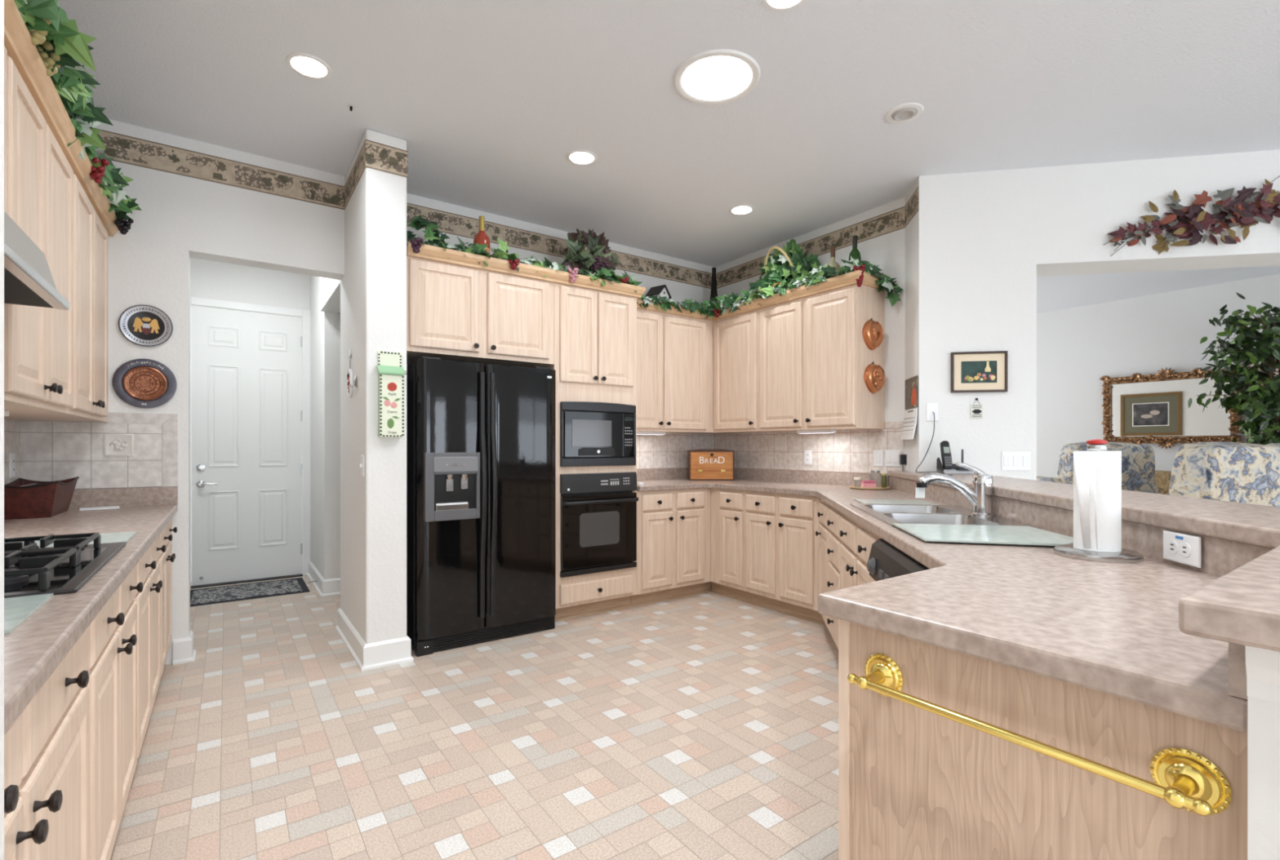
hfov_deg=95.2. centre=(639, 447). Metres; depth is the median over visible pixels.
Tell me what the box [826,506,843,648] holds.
base cabinet
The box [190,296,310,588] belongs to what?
door
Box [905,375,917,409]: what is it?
photo
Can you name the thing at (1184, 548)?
socket
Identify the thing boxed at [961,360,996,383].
print
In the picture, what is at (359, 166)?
trim
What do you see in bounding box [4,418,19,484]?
tiled wall
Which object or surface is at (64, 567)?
gas cooktop
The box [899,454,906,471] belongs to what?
charger
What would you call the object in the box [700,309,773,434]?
upper cabinet
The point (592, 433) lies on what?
microwave oven
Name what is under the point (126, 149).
trim
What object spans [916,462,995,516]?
faucet
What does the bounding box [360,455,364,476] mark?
light switch
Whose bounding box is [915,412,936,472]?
cable
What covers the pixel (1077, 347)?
wall
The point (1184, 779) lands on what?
towel bar
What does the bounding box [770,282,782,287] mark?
basket
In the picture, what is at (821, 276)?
ivy garland
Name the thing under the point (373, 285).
wall column
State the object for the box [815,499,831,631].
base cabinet
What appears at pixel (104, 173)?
ivy garland
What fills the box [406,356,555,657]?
refrigerator
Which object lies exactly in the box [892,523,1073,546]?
glass cutting board
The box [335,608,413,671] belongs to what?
baseboard
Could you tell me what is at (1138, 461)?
floral armchair
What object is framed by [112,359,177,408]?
decorative plate
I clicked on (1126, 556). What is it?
paper towel holder
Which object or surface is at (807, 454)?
wall outlet
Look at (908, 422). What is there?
page
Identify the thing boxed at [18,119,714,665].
wall
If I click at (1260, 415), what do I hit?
ficus tree
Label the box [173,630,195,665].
baseboard
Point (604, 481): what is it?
control panel
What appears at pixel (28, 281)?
range hood
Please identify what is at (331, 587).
baseboard
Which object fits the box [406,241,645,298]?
crown molding
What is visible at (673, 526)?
base cabinet
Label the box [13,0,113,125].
ivy garland
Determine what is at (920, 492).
paper tag
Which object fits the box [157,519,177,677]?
base cabinet
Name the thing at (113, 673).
base cabinet
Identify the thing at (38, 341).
upper cabinet
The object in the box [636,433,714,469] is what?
tiled wall
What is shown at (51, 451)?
tiled wall
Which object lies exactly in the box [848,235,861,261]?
wine bottle
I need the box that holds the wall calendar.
[900,375,917,439]
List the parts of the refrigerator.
door, handle, handle, door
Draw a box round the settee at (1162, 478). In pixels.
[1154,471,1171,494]
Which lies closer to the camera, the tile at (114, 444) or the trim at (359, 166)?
the tile at (114, 444)
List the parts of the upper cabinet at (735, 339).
door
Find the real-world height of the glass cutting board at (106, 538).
0.006 m
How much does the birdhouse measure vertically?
0.234 m
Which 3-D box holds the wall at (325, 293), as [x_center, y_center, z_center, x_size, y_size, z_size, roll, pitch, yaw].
[-2.015,-0.270,5.111,1.380,2.940,2.010,0,0,-35]
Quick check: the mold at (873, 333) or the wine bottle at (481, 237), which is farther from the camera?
the mold at (873, 333)
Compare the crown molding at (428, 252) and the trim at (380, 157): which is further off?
the crown molding at (428, 252)
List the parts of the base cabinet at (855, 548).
knob, drawer, door, knob, knob, knob, door, drawer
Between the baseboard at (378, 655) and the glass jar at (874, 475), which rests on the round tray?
the glass jar at (874, 475)
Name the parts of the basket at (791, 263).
handle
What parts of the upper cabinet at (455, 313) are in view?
door, knob, knob, door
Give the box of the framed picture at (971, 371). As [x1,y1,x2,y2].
[951,351,1008,392]
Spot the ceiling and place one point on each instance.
(489, 100)
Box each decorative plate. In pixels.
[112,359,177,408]
[118,304,173,346]
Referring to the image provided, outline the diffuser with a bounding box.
[681,56,751,100]
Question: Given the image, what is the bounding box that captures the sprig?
[406,214,449,246]
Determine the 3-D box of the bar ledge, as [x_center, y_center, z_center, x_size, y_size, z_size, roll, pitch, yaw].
[1.558,0.179,2.131,0.907,0.039,3.968,0,0,18]
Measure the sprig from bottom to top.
0.371 m
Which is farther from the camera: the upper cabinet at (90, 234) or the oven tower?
the oven tower
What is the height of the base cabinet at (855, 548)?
0.874 m
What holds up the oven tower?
on the floor at (704, 726)
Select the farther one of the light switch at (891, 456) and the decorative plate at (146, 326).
the light switch at (891, 456)
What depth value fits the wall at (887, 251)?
4.16 m
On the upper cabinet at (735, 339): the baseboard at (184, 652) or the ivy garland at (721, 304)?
the ivy garland at (721, 304)
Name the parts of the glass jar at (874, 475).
lid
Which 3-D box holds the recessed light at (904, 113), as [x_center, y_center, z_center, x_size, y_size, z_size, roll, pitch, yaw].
[1.372,-1.733,3.035,0.184,0.014,0.184,0,0,-35]
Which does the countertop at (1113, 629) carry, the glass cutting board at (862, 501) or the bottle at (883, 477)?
the glass cutting board at (862, 501)
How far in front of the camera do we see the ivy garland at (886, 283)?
4.03 m
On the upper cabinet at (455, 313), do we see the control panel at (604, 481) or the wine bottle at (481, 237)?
the wine bottle at (481, 237)
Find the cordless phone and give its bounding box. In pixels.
[939,440,952,469]
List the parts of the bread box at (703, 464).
panel, drop door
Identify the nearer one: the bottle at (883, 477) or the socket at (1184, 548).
the socket at (1184, 548)
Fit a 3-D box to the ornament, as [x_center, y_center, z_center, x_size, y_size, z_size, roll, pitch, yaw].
[-1.758,-0.454,3.534,0.020,0.303,0.109,0,0,-35]
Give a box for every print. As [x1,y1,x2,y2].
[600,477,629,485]
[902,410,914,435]
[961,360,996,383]
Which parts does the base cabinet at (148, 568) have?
door, drawer, knob, door, knob, drawer, knob, knob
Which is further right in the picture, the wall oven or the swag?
the swag
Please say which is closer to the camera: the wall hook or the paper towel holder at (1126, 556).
the paper towel holder at (1126, 556)
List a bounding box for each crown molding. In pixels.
[4,0,118,236]
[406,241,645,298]
[636,270,884,320]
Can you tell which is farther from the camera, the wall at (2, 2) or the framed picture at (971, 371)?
the framed picture at (971, 371)
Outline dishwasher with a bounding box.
[866,538,928,581]
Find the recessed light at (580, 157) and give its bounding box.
[566,149,597,165]
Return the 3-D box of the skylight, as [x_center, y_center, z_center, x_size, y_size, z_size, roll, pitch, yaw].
[0.360,-1.734,2.750,0.406,0.012,0.406,0,0,-35]
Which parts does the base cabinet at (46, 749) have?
knob, drawer, door, knob, knob, door, drawer, knob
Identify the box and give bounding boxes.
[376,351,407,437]
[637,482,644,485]
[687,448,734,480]
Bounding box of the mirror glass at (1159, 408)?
[1111,377,1230,436]
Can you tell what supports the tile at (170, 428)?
attached to the wall at (181, 218)
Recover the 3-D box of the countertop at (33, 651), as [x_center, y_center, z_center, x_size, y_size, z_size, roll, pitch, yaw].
[-1.877,0.285,1.734,0.620,0.138,3.298,0,0,-35]
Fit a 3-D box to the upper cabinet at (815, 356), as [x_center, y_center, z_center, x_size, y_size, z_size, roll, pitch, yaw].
[1.333,-0.642,4.430,0.381,1.015,0.898,0,0,-35]
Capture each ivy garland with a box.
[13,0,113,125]
[67,94,142,235]
[406,226,579,283]
[579,267,641,292]
[636,294,708,315]
[699,292,744,319]
[740,263,836,306]
[819,257,903,306]
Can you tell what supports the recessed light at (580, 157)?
in the ceiling
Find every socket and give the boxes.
[1167,540,1178,554]
[1179,542,1191,557]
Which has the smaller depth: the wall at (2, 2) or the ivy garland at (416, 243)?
the wall at (2, 2)
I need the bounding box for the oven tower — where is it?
[544,283,636,621]
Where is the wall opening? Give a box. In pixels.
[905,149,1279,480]
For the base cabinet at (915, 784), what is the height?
0.874 m
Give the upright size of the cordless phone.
0.174 m
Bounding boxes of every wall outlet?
[8,453,15,478]
[804,450,812,465]
[904,453,908,471]
[1163,530,1200,568]
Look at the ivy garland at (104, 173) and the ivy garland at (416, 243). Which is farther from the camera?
the ivy garland at (416, 243)
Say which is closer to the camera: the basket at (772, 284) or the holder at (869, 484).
the holder at (869, 484)
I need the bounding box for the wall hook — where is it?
[349,375,357,387]
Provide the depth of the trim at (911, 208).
3.89 m
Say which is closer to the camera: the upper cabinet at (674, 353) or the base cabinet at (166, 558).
the base cabinet at (166, 558)
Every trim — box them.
[93,128,344,209]
[344,140,365,209]
[365,139,407,177]
[406,202,711,288]
[715,206,904,288]
[904,186,918,227]
[1244,645,1279,704]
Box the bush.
[561,228,620,280]
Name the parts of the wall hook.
plate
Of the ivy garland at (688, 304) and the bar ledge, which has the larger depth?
the ivy garland at (688, 304)
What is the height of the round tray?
0.016 m
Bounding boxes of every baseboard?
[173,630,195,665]
[306,560,340,597]
[335,608,413,671]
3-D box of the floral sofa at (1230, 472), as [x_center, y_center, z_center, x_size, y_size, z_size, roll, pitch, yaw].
[4.805,0.579,4.494,2.270,1.242,1.117,0,0,-2]
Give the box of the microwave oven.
[560,401,635,466]
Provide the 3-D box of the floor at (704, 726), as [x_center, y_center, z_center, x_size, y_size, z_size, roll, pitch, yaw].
[2.662,1.250,2.989,10.000,0.100,11.400,0,0,-35]
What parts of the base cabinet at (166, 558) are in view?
door, drawer, knob, door, drawer, knob, knob, knob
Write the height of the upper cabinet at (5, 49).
0.598 m
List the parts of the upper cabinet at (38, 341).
door, knob, knob, door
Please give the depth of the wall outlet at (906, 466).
3.97 m
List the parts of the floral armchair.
armrest, armrest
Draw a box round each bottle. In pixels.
[473,216,490,254]
[709,267,717,301]
[826,246,840,276]
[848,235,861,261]
[881,473,886,488]
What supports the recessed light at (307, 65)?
in the ceiling
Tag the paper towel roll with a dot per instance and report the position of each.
(1097, 475)
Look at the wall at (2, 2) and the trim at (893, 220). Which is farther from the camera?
the trim at (893, 220)
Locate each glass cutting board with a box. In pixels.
[4,593,53,634]
[11,531,137,547]
[853,498,938,505]
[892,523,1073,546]
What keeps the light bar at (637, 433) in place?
attached to the upper cabinet at (674, 353)
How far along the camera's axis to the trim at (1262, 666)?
0.63 m
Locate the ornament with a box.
[346,347,352,398]
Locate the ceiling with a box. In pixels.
[58,0,1279,314]
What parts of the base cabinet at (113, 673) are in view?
door, drawer, knob, knob, door, drawer, knob, knob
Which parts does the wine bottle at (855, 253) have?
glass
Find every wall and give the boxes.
[0,0,4,859]
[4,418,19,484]
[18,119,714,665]
[20,422,162,489]
[190,257,310,310]
[310,275,340,579]
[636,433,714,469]
[714,196,905,476]
[714,421,903,474]
[1036,274,1279,478]
[1247,696,1279,859]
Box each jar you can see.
[853,477,861,487]
[869,470,880,487]
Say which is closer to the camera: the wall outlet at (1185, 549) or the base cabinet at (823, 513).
the wall outlet at (1185, 549)
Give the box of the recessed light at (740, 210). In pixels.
[728,204,754,215]
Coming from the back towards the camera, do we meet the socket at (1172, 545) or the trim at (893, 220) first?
the trim at (893, 220)
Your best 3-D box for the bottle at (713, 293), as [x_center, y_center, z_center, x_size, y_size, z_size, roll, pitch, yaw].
[0.681,-1.402,5.369,0.133,0.500,0.137,0,0,-35]
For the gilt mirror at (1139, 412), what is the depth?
6.53 m
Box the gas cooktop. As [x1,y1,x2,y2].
[4,533,126,598]
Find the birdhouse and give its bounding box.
[644,284,671,301]
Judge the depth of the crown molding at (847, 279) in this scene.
4.43 m
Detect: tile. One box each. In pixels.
[19,412,177,487]
[103,433,133,456]
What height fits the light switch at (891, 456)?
0.118 m
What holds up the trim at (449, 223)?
attached to the wall at (181, 218)
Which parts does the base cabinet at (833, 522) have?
knob, knob, knob, knob, drawer, drawer, drawer, drawer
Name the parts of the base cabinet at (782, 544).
drawer, door, drawer, door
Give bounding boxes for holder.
[861,480,875,488]
[1053,439,1143,563]
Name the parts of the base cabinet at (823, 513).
drawer, door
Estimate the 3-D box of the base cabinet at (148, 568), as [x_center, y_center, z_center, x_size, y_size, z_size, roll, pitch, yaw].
[-2.190,0.777,2.181,0.626,0.846,0.864,0,0,-35]
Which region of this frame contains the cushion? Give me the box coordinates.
[1266,443,1279,446]
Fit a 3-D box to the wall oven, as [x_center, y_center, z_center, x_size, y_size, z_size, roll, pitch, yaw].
[-0.427,0.531,4.356,0.622,0.702,0.638,0,0,-35]
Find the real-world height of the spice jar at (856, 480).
0.068 m
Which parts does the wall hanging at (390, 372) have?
lid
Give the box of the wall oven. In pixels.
[560,471,638,577]
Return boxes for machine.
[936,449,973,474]
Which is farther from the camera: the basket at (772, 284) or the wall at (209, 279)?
the wall at (209, 279)
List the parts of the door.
lever handle, panel, panel, panel, panel, panel, panel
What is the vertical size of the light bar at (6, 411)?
0.026 m
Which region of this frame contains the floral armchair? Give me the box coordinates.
[1036,441,1158,493]
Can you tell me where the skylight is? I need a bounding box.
[673,48,760,104]
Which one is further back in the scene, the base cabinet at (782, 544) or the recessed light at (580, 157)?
the base cabinet at (782, 544)
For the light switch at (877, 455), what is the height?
0.118 m
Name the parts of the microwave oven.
door, door pull, control panel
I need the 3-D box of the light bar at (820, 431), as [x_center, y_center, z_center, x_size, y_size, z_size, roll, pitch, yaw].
[1.324,-0.122,4.394,0.060,0.026,0.320,0,0,-35]
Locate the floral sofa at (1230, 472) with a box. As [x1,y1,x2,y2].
[1168,442,1279,506]
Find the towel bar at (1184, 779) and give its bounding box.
[847,653,1231,817]
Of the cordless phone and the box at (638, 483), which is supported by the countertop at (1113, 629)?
the box at (638, 483)
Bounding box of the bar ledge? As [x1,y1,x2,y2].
[887,470,1279,652]
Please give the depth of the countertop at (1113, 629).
1.10 m
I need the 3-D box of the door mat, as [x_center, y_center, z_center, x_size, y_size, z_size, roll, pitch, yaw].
[-3.271,1.195,4.877,0.840,0.010,0.620,0,0,-35]
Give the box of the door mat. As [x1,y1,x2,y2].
[190,577,310,606]
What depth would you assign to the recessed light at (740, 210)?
4.27 m
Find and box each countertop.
[4,486,177,735]
[636,468,1274,733]
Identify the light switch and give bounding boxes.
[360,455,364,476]
[873,450,883,466]
[884,449,900,466]
[1001,451,1031,471]
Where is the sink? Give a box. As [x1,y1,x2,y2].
[850,503,1040,528]
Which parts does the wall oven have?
control panel, handle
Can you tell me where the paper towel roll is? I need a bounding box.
[1073,451,1121,552]
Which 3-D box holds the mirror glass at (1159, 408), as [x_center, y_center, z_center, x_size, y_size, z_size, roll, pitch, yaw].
[5.895,-0.440,6.529,0.014,0.620,1.000,0,0,-35]
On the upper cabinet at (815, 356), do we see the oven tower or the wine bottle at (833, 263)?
the wine bottle at (833, 263)
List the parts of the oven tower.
door, drawer, door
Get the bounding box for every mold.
[862,318,884,350]
[863,361,885,393]
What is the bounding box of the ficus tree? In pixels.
[1187,292,1279,444]
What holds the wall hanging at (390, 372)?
attached to the wall column at (373, 285)
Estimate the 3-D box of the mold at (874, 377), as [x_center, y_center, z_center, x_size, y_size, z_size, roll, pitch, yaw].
[1.642,-0.491,4.066,0.212,0.226,0.052,0,0,-35]
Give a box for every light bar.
[4,409,8,417]
[636,431,666,435]
[796,429,836,434]
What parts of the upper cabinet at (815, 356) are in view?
door, door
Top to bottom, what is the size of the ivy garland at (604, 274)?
0.186 m
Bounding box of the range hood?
[4,211,69,310]
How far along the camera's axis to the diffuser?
2.74 m
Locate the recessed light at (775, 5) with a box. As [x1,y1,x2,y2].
[761,0,804,11]
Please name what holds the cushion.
on the floral sofa at (1230, 472)
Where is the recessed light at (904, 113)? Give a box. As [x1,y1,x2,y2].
[884,102,923,123]
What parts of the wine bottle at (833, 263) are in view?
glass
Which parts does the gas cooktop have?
burner, control knob, burner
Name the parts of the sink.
bowl, bowl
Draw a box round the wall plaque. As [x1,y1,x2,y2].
[970,398,982,418]
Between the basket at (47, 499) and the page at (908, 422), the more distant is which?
the page at (908, 422)
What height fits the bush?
0.562 m
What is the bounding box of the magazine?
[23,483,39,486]
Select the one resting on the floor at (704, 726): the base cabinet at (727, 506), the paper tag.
the base cabinet at (727, 506)
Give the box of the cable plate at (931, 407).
[926,403,938,421]
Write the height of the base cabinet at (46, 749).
0.846 m
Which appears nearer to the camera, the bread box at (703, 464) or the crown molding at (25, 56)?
the crown molding at (25, 56)
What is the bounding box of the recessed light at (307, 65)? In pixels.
[285,53,332,79]
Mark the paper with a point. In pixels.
(109, 507)
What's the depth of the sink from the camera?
2.48 m
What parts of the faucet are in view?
spout, lever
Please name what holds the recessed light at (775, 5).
in the ceiling
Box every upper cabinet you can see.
[4,45,7,213]
[4,55,73,413]
[4,173,107,422]
[406,256,554,367]
[636,308,712,433]
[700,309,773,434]
[759,284,884,431]
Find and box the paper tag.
[915,488,925,497]
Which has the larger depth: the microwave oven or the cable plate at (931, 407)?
the microwave oven
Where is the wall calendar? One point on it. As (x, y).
(911, 384)
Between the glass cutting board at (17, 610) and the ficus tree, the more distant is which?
the ficus tree
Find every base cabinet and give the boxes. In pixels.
[4,625,89,859]
[88,564,143,859]
[132,533,165,758]
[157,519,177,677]
[631,488,711,607]
[711,488,751,604]
[745,490,826,626]
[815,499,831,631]
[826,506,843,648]
[838,619,1247,859]
[840,514,880,589]
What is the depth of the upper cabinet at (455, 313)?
3.66 m
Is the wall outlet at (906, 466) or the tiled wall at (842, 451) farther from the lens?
the tiled wall at (842, 451)
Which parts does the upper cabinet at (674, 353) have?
door, door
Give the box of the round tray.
[848,485,890,489]
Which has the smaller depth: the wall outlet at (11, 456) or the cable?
the wall outlet at (11, 456)
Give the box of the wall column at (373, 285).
[340,128,406,644]
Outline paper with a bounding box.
[79,506,119,511]
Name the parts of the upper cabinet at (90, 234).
door, knob, door, knob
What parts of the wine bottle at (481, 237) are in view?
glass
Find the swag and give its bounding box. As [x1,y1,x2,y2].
[1102,175,1279,256]
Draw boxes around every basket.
[4,476,79,519]
[748,238,821,291]
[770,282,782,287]
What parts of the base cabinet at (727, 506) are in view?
door, drawer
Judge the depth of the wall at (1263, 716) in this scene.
0.64 m
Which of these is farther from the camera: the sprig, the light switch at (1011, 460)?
the sprig
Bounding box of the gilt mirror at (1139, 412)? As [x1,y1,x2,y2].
[1099,364,1244,448]
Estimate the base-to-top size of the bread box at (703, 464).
0.275 m
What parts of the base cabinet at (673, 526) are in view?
drawer, door, drawer, door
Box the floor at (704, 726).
[110,575,838,859]
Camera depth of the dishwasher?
1.92 m

